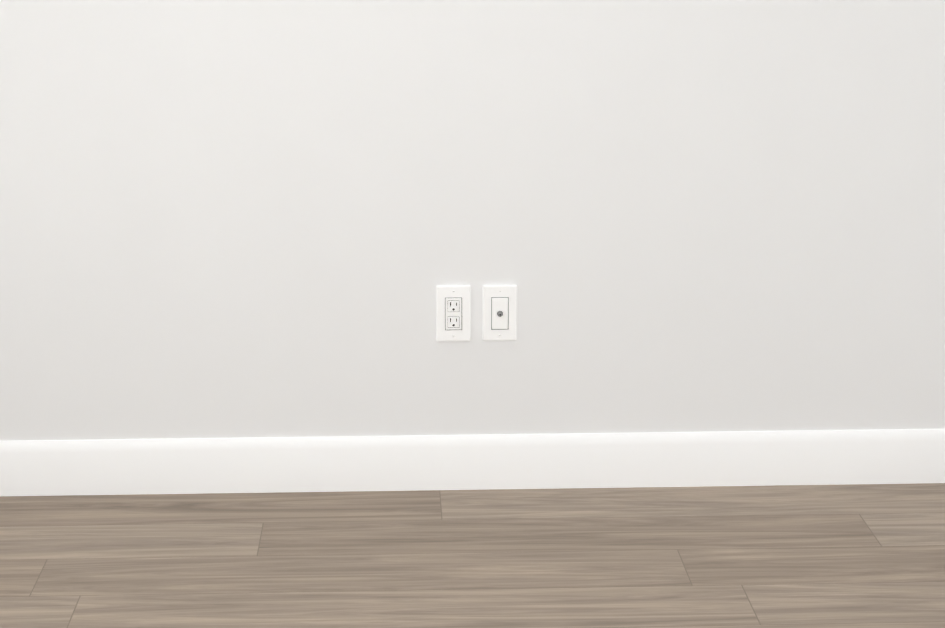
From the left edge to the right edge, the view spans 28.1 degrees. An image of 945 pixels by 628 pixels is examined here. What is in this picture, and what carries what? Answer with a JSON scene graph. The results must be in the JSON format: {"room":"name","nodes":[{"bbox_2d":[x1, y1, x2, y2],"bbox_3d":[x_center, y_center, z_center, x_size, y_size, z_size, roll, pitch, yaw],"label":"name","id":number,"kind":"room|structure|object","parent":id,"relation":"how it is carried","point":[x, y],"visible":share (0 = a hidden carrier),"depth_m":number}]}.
{"room":"empty room","nodes":[
{"label":"empty room","id":0,"kind":"room"},
{"bbox_2d":[0,483,944,627],"bbox_3d":[-0.030,0.985,1.833,3.750,0.120,4.980,-1,14,-2],"label":"floor","id":1,"kind":"structure","parent":0,"point":[831,556],"depth_m":3.64},
{"bbox_2d":[0,0,944,440],"bbox_3d":[-0.131,-0.913,3.821,3.350,2.600,0.200,-1,14,-2],"label":"wall","id":2,"kind":"structure","parent":0,"point":[250,218],"depth_m":3.90},
{"bbox_2d":[436,285,470,340],"bbox_3d":[-0.040,-0.001,3.944,0.072,0.120,0.011,-1,14,-2],"label":"electrical outlet","id":3,"kind":"object","parent":2,"relation":"attached to","point":[453,312],"visible":1,"depth_m":3.94},
{"bbox_2d":[0,429,944,495],"bbox_3d":[-0.122,0.317,4.017,3.300,0.118,0.015,-1,14,-2],"label":"baseboard","id":4,"kind":"structure","parent":2,"relation":"attached to","point":[393,463],"depth_m":3.99},
{"bbox_2d":[483,285,516,340],"bbox_3d":[0.057,-0.001,3.943,0.072,0.120,0.020,-1,14,-2],"label":"wall plate","id":5,"kind":"object","parent":2,"relation":"attached to","point":[499,312],"visible":1,"depth_m":3.94}
]}

